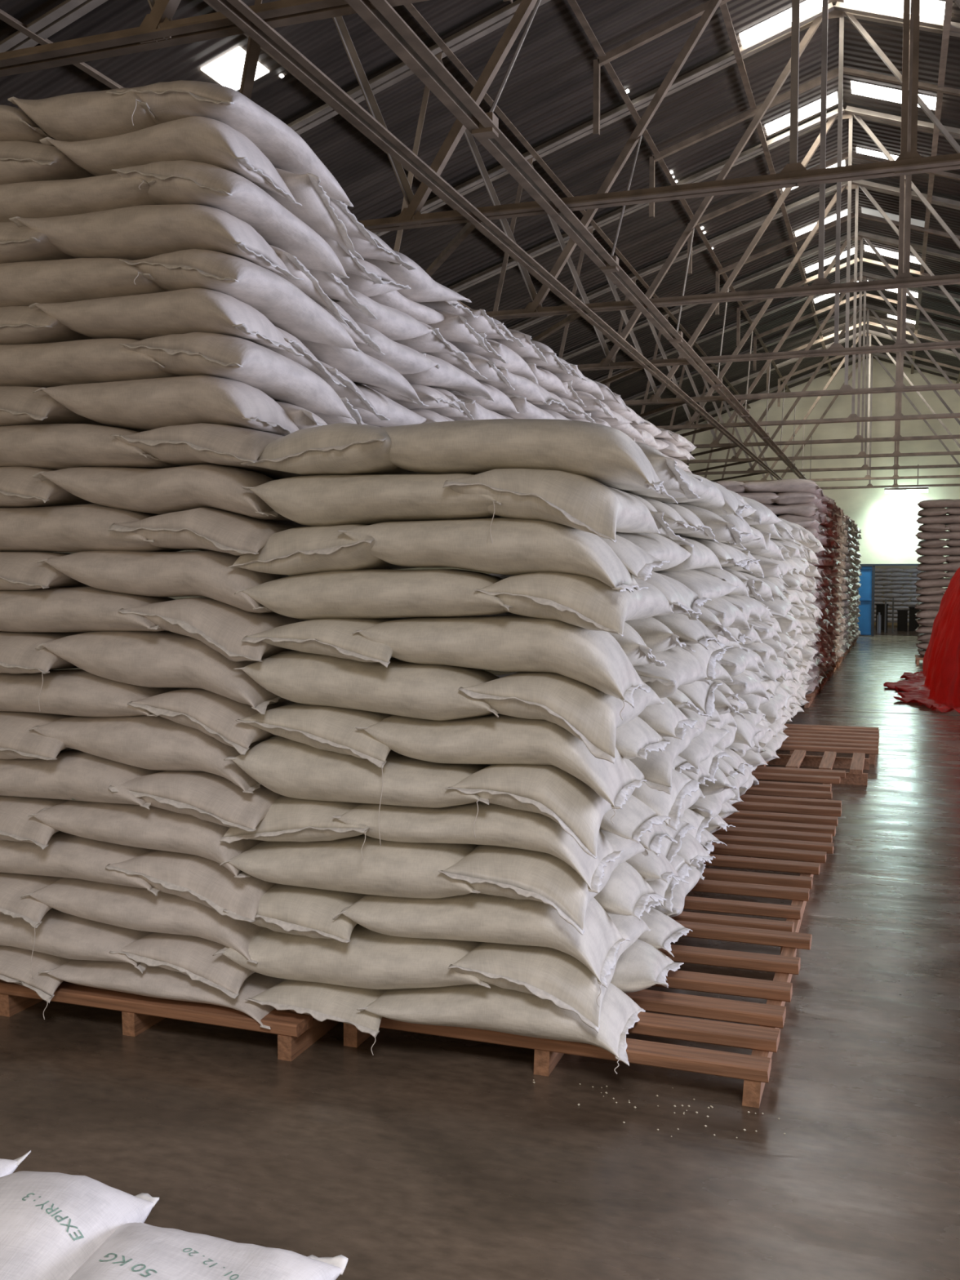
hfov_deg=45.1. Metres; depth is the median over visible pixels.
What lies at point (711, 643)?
sack
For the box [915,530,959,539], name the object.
sack
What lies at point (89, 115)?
sack
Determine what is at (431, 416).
sack
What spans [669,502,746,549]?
sack
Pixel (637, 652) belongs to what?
sack
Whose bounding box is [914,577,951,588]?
sack
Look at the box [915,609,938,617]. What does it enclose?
sack
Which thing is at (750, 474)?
brace
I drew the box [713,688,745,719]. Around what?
sack
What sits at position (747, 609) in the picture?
sack
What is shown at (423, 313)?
sack
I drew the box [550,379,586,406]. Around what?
sack
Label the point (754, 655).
sack
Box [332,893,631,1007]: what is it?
sack
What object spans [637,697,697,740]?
sack
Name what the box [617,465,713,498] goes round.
sack
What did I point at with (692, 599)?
sack
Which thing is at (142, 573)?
sack
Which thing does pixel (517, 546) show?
sack
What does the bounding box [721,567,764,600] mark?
sack
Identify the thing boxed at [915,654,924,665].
wooden pallet
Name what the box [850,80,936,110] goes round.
window
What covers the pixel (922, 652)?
sack
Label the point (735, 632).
sack
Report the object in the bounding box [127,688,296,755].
sack
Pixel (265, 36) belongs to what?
roof beam
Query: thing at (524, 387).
sack
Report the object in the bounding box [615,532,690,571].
sack
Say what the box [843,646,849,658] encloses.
wooden pallet
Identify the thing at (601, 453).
sack
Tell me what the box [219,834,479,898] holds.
sack
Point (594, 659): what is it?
sack
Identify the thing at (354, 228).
sack
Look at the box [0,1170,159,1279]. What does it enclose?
sack
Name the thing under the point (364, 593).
sack
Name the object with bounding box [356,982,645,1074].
sack
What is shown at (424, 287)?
sack
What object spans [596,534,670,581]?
sack
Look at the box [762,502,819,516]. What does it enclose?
sack
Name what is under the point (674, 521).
sack
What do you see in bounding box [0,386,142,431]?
sack
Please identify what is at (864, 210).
window
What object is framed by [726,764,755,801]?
sack
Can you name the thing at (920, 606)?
sack
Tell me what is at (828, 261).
window
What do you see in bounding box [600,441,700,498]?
sack
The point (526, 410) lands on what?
sack
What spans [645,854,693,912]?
sack
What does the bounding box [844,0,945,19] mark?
window
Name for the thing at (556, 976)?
sack
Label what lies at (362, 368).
sack
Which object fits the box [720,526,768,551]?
sack
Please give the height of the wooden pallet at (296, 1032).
0.140 m
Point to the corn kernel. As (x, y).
(606, 1092)
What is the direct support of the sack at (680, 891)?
on the wooden pallet at (796, 888)
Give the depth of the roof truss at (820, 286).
10.37 m
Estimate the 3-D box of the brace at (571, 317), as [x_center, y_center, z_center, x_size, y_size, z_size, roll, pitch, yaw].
[0.529,-3.163,12.377,0.045,0.045,3.604,-1,3,-15]
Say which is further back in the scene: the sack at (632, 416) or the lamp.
the lamp
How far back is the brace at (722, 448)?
22.99 m
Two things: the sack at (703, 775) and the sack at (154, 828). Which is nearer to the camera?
the sack at (154, 828)
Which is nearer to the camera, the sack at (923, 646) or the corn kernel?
the corn kernel
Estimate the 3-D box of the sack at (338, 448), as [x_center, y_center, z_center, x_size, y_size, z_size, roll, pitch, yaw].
[-0.428,-0.696,4.434,0.561,0.184,0.952,1,3,20]
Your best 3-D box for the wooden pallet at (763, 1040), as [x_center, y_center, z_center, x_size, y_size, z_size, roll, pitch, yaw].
[0.481,1.418,4.762,1.606,0.140,1.555,1,3,20]
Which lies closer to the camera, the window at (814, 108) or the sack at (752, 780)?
the sack at (752, 780)
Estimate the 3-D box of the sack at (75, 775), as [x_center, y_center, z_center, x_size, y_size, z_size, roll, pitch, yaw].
[-1.691,0.531,4.664,1.119,0.205,0.511,1,3,15]
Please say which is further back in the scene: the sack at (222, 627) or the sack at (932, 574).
the sack at (932, 574)
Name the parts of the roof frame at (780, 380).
post, rail, rail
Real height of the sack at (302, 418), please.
0.254 m
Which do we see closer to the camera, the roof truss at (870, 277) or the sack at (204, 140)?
the sack at (204, 140)
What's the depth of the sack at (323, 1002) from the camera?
4.19 m
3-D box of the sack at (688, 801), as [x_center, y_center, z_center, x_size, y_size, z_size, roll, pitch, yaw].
[0.880,0.838,6.109,0.513,0.177,1.016,1,3,20]
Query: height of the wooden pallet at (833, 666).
0.140 m
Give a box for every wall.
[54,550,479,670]
[479,358,959,593]
[871,565,922,625]
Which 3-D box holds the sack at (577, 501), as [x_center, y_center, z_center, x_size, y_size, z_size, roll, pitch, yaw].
[0.308,-0.472,4.240,0.597,0.265,0.978,1,3,20]
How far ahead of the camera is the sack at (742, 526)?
6.87 m
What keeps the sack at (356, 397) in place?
on the sack at (328, 419)
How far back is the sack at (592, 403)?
9.62 m
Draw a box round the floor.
[0,625,959,1279]
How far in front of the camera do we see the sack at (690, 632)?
5.19 m
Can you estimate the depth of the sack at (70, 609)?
4.40 m
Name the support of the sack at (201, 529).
on the sack at (142, 573)
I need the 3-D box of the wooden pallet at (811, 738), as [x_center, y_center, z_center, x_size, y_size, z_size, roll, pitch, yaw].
[3.242,1.030,11.768,1.552,0.140,1.709,1,3,20]
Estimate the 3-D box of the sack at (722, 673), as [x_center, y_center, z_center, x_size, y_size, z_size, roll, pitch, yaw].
[1.075,0.170,6.387,0.526,0.219,0.980,1,3,20]
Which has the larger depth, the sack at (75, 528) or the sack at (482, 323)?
the sack at (482, 323)
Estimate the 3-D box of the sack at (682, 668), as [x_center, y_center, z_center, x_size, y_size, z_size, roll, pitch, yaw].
[0.696,0.121,5.097,0.521,0.237,1.033,1,3,20]
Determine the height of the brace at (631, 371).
0.045 m
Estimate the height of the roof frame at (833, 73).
1.565 m
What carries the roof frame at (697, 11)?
attached to the purlin at (726, 15)
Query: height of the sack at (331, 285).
0.257 m
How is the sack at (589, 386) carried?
on the sack at (592, 403)
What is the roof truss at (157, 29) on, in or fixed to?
attached to the ceiling
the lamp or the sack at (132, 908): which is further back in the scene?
the lamp
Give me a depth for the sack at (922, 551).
22.60 m
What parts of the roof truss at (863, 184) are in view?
gusset plate, gusset plate, king post, gusset plate, hanger post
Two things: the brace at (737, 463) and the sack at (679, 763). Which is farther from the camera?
the brace at (737, 463)
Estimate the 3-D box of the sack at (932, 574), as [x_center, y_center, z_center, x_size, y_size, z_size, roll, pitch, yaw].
[8.989,-1.287,23.025,0.573,0.189,0.924,1,3,20]
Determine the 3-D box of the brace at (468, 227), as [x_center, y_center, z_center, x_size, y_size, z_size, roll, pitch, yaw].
[-0.458,-3.009,9.602,0.045,0.045,3.604,-1,3,-15]
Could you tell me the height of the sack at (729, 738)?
0.193 m
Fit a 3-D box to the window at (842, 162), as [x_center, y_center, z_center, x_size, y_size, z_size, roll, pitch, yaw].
[5.060,-7.056,17.556,0.900,0.336,0.360,1,3,20]
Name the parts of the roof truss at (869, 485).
king post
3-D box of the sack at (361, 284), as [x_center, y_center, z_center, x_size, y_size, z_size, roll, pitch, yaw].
[-0.875,-1.792,5.753,0.968,0.191,0.517,1,3,20]
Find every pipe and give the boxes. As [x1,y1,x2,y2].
[884,599,886,632]
[891,597,893,632]
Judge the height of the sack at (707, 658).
0.207 m
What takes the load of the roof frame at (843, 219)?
attached to the purlin at (726, 15)
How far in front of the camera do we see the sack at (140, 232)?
4.23 m
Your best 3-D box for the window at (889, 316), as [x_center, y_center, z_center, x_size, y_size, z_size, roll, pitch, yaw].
[9.807,-7.480,26.908,0.620,0.241,0.380,1,3,20]
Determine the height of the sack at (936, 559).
0.188 m
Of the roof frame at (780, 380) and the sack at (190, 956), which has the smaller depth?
the sack at (190, 956)
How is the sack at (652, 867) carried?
on the sack at (651, 903)
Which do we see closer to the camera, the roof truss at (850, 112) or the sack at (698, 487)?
the sack at (698, 487)
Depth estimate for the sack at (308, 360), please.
4.74 m
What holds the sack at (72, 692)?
on the sack at (158, 743)
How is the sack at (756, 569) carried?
on the sack at (764, 590)
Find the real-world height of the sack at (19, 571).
0.168 m
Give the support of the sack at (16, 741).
on the sack at (75, 775)
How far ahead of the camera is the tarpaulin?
15.84 m
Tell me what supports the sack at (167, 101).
on the sack at (204, 140)
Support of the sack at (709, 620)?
on the sack at (707, 658)
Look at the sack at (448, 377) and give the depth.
6.56 m
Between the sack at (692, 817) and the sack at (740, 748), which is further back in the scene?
the sack at (740, 748)
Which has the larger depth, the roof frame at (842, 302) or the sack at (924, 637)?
the roof frame at (842, 302)
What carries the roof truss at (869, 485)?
attached to the ceiling
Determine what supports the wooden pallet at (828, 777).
on the floor
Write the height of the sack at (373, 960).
0.218 m
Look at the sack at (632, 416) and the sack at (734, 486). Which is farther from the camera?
the sack at (734, 486)
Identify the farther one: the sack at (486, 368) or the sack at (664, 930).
the sack at (486, 368)
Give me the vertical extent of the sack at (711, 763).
0.196 m
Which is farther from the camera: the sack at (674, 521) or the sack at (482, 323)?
the sack at (482, 323)
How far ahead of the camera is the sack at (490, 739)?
3.97 m
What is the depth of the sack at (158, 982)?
4.37 m
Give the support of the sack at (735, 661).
on the sack at (742, 684)
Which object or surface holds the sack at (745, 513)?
on the sack at (742, 526)
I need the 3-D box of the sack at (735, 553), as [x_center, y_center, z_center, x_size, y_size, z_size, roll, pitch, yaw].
[1.159,-0.521,6.997,0.966,0.186,0.539,1,3,23]
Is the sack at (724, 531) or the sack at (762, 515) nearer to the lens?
the sack at (724, 531)
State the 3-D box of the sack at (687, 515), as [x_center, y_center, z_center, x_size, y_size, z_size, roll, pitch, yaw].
[0.678,-0.586,5.780,0.961,0.202,0.503,1,3,20]
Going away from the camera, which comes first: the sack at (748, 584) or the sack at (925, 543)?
the sack at (748, 584)
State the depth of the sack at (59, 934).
4.48 m
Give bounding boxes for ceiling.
[0,0,959,432]
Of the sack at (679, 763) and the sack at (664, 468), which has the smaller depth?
the sack at (664, 468)
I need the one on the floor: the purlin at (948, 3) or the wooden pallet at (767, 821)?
the wooden pallet at (767, 821)
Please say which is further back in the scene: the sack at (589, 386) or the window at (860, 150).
the window at (860, 150)
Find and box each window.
[200,46,269,90]
[739,0,822,45]
[764,91,838,135]
[782,160,844,191]
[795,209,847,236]
[804,247,854,273]
[813,280,858,303]
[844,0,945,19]
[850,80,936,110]
[856,146,898,159]
[861,206,924,227]
[864,244,920,264]
[886,288,918,297]
[887,314,915,324]
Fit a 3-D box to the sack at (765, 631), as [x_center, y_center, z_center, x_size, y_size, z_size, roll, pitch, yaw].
[1.986,-0.073,8.794,0.506,0.222,1.051,1,3,20]
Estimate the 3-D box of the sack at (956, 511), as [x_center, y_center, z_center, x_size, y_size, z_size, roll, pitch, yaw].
[9.563,-2.506,22.536,1.012,0.183,0.508,1,3,20]
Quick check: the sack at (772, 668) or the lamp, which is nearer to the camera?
the sack at (772, 668)
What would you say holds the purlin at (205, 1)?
attached to the roof truss at (850, 112)
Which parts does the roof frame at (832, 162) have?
post, rail, rail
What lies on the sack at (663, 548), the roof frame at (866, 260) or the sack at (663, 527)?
the sack at (663, 527)
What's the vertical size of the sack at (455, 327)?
0.235 m
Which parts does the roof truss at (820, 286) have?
gusset plate, gusset plate, gusset plate, king post, gusset plate, hanger post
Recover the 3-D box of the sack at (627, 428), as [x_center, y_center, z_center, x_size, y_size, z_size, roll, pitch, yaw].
[1.270,-2.096,11.385,0.520,0.217,1.000,1,3,20]
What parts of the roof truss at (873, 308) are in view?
king post, hanger post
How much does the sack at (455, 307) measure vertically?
0.182 m
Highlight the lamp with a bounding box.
[884,464,928,493]
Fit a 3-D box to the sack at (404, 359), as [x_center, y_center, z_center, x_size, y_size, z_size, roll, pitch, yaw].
[-0.594,-1.486,5.880,0.501,0.190,0.990,1,3,20]
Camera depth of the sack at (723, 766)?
6.95 m
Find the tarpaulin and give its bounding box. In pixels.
[883,567,959,713]
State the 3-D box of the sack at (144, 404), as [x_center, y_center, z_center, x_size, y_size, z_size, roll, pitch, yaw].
[-1.174,-0.890,4.453,0.909,0.217,0.508,1,3,16]
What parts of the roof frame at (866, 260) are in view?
post, rail, rail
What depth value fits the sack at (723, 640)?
6.83 m
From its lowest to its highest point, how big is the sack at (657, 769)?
0.260 m
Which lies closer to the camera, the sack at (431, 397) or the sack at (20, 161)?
the sack at (20, 161)
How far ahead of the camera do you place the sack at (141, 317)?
4.24 m
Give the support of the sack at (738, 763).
on the sack at (740, 780)
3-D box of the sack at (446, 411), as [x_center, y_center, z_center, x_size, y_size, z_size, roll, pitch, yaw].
[-0.525,-1.418,7.024,0.970,0.206,0.542,1,3,20]
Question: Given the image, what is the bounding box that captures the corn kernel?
[533,1079,785,1137]
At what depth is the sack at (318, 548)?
4.11 m
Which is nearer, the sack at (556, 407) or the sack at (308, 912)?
the sack at (308, 912)
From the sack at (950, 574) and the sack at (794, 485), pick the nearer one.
the sack at (794, 485)
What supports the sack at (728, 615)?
on the sack at (723, 640)
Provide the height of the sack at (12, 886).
0.340 m
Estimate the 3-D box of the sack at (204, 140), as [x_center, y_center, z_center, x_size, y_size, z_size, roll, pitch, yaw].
[-1.152,-1.802,4.382,0.847,0.240,0.530,1,3,20]
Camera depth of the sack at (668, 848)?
5.36 m
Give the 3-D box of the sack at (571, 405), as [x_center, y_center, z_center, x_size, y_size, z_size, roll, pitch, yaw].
[0.446,-1.866,9.449,0.980,0.209,0.495,1,3,20]
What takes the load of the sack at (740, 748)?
on the sack at (740, 780)
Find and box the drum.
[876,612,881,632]
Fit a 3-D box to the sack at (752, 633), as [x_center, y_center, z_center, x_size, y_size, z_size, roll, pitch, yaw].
[1.669,-0.069,7.997,0.526,0.221,0.966,1,3,20]
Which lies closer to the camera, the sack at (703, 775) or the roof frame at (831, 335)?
the sack at (703, 775)
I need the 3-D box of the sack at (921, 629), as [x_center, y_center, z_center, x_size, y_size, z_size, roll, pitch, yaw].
[9.114,-0.206,22.823,1.012,0.178,0.490,1,3,20]
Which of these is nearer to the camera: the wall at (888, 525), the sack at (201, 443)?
the sack at (201, 443)
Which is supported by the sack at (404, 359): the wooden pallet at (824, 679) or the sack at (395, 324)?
the sack at (395, 324)
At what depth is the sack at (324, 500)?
4.04 m
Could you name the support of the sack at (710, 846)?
on the wooden pallet at (796, 888)
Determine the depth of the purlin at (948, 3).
14.46 m
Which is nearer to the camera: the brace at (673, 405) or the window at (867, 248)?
the brace at (673, 405)
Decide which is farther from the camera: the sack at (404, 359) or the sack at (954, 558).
the sack at (954, 558)
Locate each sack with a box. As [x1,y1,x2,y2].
[0,104,55,146]
[0,141,95,184]
[0,173,159,222]
[0,222,75,263]
[0,257,169,306]
[0,306,95,344]
[0,337,178,387]
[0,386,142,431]
[0,423,180,470]
[0,466,160,515]
[0,503,188,552]
[0,551,88,590]
[0,586,175,632]
[0,631,84,711]
[0,669,185,717]
[0,711,72,759]
[0,749,164,809]
[0,795,69,849]
[0,831,159,896]
[0,872,62,979]
[0,907,152,973]
[0,945,73,1019]
[0,1150,31,1177]
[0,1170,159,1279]
[7,88,159,142]
[8,204,303,279]
[20,877,263,964]
[27,800,262,878]
[28,288,303,355]
[28,715,270,793]
[32,374,299,435]
[32,464,293,521]
[35,631,288,715]
[36,550,288,613]
[38,959,285,1030]
[39,115,302,205]
[68,1222,347,1279]
[105,849,276,922]
[106,80,353,206]
[107,507,309,555]
[107,770,282,831]
[108,932,254,999]
[110,422,304,479]
[111,160,349,278]
[118,596,306,662]
[119,248,359,351]
[119,332,355,422]
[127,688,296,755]
[142,400,327,435]
[212,924,490,989]
[219,795,369,860]
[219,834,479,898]
[222,883,365,942]
[223,735,491,838]
[226,524,417,575]
[233,650,500,720]
[234,568,512,620]
[235,702,392,845]
[240,422,423,475]
[241,473,503,542]
[241,617,409,667]
[244,978,386,1055]
[259,326,346,386]
[262,167,364,260]
[268,244,349,327]
[297,338,424,405]
[306,268,377,319]
[312,396,364,424]
[318,360,390,420]
[319,300,385,355]
[321,236,384,284]
[329,198,386,251]
[330,288,435,340]
[332,801,623,893]
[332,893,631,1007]
[337,517,648,591]
[339,257,411,297]
[348,227,417,270]
[352,382,426,426]
[352,615,650,719]
[353,418,677,503]
[354,320,439,374]
[355,713,646,823]
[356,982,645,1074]
[364,250,471,302]
[365,385,428,406]
[368,290,444,324]
[392,383,464,412]
[393,320,467,359]
[401,352,493,401]
[408,408,448,423]
[418,300,479,317]
[422,341,487,378]
[422,386,474,420]
[427,309,492,352]
[438,829,648,935]
[441,415,454,421]
[442,468,660,542]
[445,758,644,858]
[446,394,506,421]
[447,913,650,1033]
[448,332,508,363]
[448,381,519,413]
[457,671,664,763]
[458,351,515,390]
[462,307,512,341]
[473,612,666,666]
[474,572,673,636]
[475,365,546,403]
[484,318,526,346]
[484,338,538,384]
[488,328,547,364]
[488,571,702,615]
[488,764,700,831]
[492,392,555,419]
[495,671,709,716]
[521,340,573,375]
[527,362,568,394]
[527,383,566,406]
[533,391,578,415]
[536,356,586,381]
[542,408,572,420]
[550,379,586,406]
[552,362,604,399]
[557,396,594,422]
[565,413,595,422]
[573,390,613,417]
[584,380,921,818]
[593,861,666,919]
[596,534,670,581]
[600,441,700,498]
[600,795,670,843]
[610,423,644,442]
[610,938,684,992]
[611,406,640,421]
[615,491,684,540]
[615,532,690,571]
[615,716,671,759]
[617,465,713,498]
[624,617,695,653]
[626,848,688,884]
[629,724,701,794]
[633,647,710,697]
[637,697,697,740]
[638,906,692,956]
[639,823,677,856]
[640,496,698,531]
[642,471,727,515]
[644,897,663,916]
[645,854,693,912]
[651,866,704,917]
[652,613,724,649]
[653,568,738,606]
[655,572,711,620]
[657,533,723,571]
[659,818,697,862]
[664,502,718,542]
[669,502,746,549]
[672,755,694,773]
[676,832,715,867]
[677,680,722,718]
[678,707,722,737]
[678,724,729,774]
[678,787,705,818]
[680,763,716,786]
[680,808,714,843]
[681,520,751,545]
[681,643,726,679]
[688,537,742,565]
[688,788,735,819]
[691,567,749,597]
[693,842,714,879]
[694,513,761,542]
[697,605,740,642]
[698,768,738,795]
[699,746,733,782]
[700,828,727,850]
[701,480,751,521]
[702,597,750,631]
[703,814,735,833]
[706,640,733,667]
[706,712,737,728]
[709,540,759,567]
[710,661,733,682]
[711,680,746,704]
[713,634,742,648]
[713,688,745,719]
[714,480,749,493]
[714,724,737,757]
[715,648,761,676]
[717,758,742,778]
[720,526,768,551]
[720,595,761,621]
[720,672,768,700]
[720,747,753,775]
[721,544,764,577]
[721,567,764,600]
[724,595,770,620]
[725,626,751,644]
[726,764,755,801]
[727,739,755,757]
[728,489,756,517]
[728,696,751,717]
[730,546,759,573]
[737,492,778,504]
[737,571,773,601]
[737,623,762,644]
[737,692,773,714]
[738,773,759,795]
[739,642,777,662]
[740,478,820,493]
[740,528,784,560]
[740,644,764,667]
[740,711,765,735]
[742,496,782,524]
[746,620,781,641]
[749,724,770,752]
[758,658,790,682]
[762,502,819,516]
[771,492,819,505]
[777,514,820,528]
[804,527,820,537]
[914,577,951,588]
[915,514,959,524]
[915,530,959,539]
[915,546,959,555]
[915,561,959,571]
[915,570,947,579]
[915,586,946,595]
[915,593,944,602]
[915,601,940,610]
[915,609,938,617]
[915,617,935,626]
[915,625,933,633]
[915,642,928,649]
[916,555,946,564]
[916,633,931,642]
[917,498,959,509]
[917,507,949,516]
[917,523,949,532]
[917,539,949,547]
[917,648,926,656]
[943,571,955,577]
[944,507,959,515]
[944,523,959,531]
[944,539,959,546]
[944,555,959,563]
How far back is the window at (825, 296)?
24.89 m
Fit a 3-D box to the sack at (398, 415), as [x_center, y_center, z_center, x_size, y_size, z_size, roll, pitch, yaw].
[-0.657,-1.214,5.941,0.503,0.207,0.991,1,3,20]
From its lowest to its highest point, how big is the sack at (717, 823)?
0.193 m
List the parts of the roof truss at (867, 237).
gusset plate, gusset plate, king post, gusset plate, hanger post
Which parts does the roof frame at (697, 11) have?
post, rail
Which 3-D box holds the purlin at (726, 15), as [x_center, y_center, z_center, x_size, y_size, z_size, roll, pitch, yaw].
[3.806,-6.667,15.494,0.070,0.070,38.400,1,3,20]
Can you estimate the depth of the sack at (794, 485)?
15.28 m
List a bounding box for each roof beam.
[206,0,782,479]
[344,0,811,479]
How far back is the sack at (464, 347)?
7.25 m
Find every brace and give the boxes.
[240,37,261,99]
[425,222,475,276]
[530,313,582,342]
[600,367,644,385]
[638,403,684,417]
[679,427,715,436]
[690,461,753,473]
[691,446,737,456]
[711,472,767,481]
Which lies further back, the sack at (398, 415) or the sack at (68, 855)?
the sack at (398, 415)
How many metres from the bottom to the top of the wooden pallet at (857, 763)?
0.135 m
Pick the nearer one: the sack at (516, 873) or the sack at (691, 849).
the sack at (516, 873)
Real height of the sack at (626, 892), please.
0.229 m
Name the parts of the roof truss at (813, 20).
gusset plate, gusset plate, gusset plate, gusset plate, king post, gusset plate, hanger post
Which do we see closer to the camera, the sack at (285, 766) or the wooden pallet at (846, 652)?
the sack at (285, 766)
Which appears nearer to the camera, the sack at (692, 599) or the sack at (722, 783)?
the sack at (692, 599)
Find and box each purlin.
[0,8,655,426]
[203,0,706,420]
[404,3,751,408]
[567,0,790,391]
[720,3,833,376]
[911,0,952,373]
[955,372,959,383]
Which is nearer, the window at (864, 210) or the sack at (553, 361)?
the sack at (553, 361)
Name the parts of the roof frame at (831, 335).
post, rail, rail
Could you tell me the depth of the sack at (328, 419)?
5.07 m
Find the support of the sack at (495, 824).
on the sack at (516, 873)
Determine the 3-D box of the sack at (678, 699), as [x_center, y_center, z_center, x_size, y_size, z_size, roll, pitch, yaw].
[0.561,0.251,5.444,0.967,0.232,0.515,1,3,20]
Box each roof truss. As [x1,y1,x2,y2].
[0,0,428,76]
[0,0,959,232]
[287,0,959,319]
[373,1,959,371]
[447,105,959,405]
[507,179,959,430]
[561,231,959,448]
[594,271,959,463]
[622,303,959,475]
[643,329,959,483]
[671,353,959,489]
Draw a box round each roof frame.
[592,0,731,135]
[648,66,959,217]
[687,151,959,274]
[715,212,959,315]
[736,257,959,346]
[752,293,959,370]
[766,321,944,390]
[777,344,959,406]
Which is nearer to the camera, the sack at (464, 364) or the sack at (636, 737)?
the sack at (636, 737)
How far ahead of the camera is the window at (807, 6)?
12.64 m
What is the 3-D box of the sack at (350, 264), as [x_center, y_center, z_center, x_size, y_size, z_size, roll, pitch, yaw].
[-0.977,-1.767,5.309,0.965,0.219,0.519,1,3,17]
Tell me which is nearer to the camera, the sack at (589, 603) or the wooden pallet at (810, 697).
the sack at (589, 603)
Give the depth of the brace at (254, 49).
5.60 m
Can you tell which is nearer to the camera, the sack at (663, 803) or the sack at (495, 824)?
the sack at (495, 824)
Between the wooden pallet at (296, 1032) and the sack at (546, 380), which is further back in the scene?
the sack at (546, 380)
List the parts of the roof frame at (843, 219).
post, rail, rail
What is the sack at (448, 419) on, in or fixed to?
on the sack
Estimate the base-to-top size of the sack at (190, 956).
0.168 m
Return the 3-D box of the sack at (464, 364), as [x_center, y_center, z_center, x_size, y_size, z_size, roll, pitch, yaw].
[-0.500,-1.697,6.983,0.956,0.222,0.544,1,3,23]
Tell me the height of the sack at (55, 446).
0.184 m
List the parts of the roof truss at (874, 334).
king post, hanger post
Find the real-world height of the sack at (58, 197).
0.154 m
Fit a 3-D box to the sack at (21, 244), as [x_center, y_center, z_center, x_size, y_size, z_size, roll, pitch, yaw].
[-1.785,-1.533,4.789,0.738,0.198,0.951,1,3,20]
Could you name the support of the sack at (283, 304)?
on the sack at (141, 317)
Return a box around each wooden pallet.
[0,979,339,1061]
[337,920,812,1107]
[671,842,826,953]
[711,794,841,853]
[744,765,845,799]
[760,749,869,785]
[777,723,879,764]
[804,684,821,707]
[818,671,831,690]
[827,661,838,677]
[836,653,844,667]
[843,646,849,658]
[848,641,854,652]
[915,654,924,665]
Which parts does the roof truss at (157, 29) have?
gusset plate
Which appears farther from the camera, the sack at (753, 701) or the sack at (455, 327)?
the sack at (753, 701)
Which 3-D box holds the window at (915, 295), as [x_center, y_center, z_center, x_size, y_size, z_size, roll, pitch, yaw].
[8.715,-7.411,24.431,1.020,0.377,0.380,1,3,20]
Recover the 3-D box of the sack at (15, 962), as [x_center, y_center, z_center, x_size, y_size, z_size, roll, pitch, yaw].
[-1.794,1.300,4.929,0.687,0.200,0.979,1,3,20]
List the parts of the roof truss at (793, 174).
gusset plate, gusset plate, king post, gusset plate, hanger post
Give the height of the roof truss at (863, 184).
4.160 m
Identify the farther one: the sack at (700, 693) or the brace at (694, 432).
the brace at (694, 432)
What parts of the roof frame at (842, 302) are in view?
post, rail, rail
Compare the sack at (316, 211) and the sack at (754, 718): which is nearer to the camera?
the sack at (316, 211)
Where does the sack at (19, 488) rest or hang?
on the sack at (75, 528)
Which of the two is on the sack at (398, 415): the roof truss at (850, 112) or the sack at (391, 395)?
the sack at (391, 395)
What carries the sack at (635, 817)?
on the sack at (516, 873)
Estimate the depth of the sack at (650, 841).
4.77 m
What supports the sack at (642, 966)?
on the wooden pallet at (763, 1040)
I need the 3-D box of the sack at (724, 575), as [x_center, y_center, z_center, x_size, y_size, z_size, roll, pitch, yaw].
[1.257,-0.338,6.739,0.516,0.206,1.020,1,3,20]
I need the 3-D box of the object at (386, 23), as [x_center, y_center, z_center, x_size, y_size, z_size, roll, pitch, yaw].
[4.423,-4.206,18.600,0.167,1.578,32.400,1,3,20]
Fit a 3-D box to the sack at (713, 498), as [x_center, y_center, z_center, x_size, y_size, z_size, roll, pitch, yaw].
[0.940,-0.756,5.863,0.514,0.216,1.037,1,3,20]
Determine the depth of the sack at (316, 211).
4.64 m
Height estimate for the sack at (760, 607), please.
0.194 m
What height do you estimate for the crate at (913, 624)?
0.760 m
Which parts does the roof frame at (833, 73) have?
post, rail, rail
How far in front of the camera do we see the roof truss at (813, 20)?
12.85 m
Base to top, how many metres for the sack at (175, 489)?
0.241 m
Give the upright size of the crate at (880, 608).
0.840 m
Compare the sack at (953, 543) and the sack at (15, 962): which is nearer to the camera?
the sack at (15, 962)
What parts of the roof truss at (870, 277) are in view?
gusset plate, king post, gusset plate, hanger post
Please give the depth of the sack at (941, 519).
22.57 m
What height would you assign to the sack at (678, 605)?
0.218 m
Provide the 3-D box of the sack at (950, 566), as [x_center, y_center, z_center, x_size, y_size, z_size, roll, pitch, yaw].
[9.101,-1.439,22.759,1.012,0.196,0.510,1,3,20]
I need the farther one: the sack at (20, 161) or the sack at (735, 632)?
the sack at (735, 632)
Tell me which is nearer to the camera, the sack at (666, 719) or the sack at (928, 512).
the sack at (666, 719)
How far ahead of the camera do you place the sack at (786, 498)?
15.24 m
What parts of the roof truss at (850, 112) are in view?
gusset plate, gusset plate, king post, gusset plate, hanger post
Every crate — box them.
[875,604,888,630]
[897,609,908,631]
[908,606,919,631]
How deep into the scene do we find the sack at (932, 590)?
22.67 m
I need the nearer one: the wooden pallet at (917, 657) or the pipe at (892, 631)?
the wooden pallet at (917, 657)
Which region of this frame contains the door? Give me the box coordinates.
[857,564,918,635]
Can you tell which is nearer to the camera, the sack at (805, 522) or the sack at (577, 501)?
the sack at (577, 501)
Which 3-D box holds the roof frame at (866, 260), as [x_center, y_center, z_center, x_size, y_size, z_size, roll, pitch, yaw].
[7.329,-6.580,22.302,4.682,1.565,0.140,1,3,20]

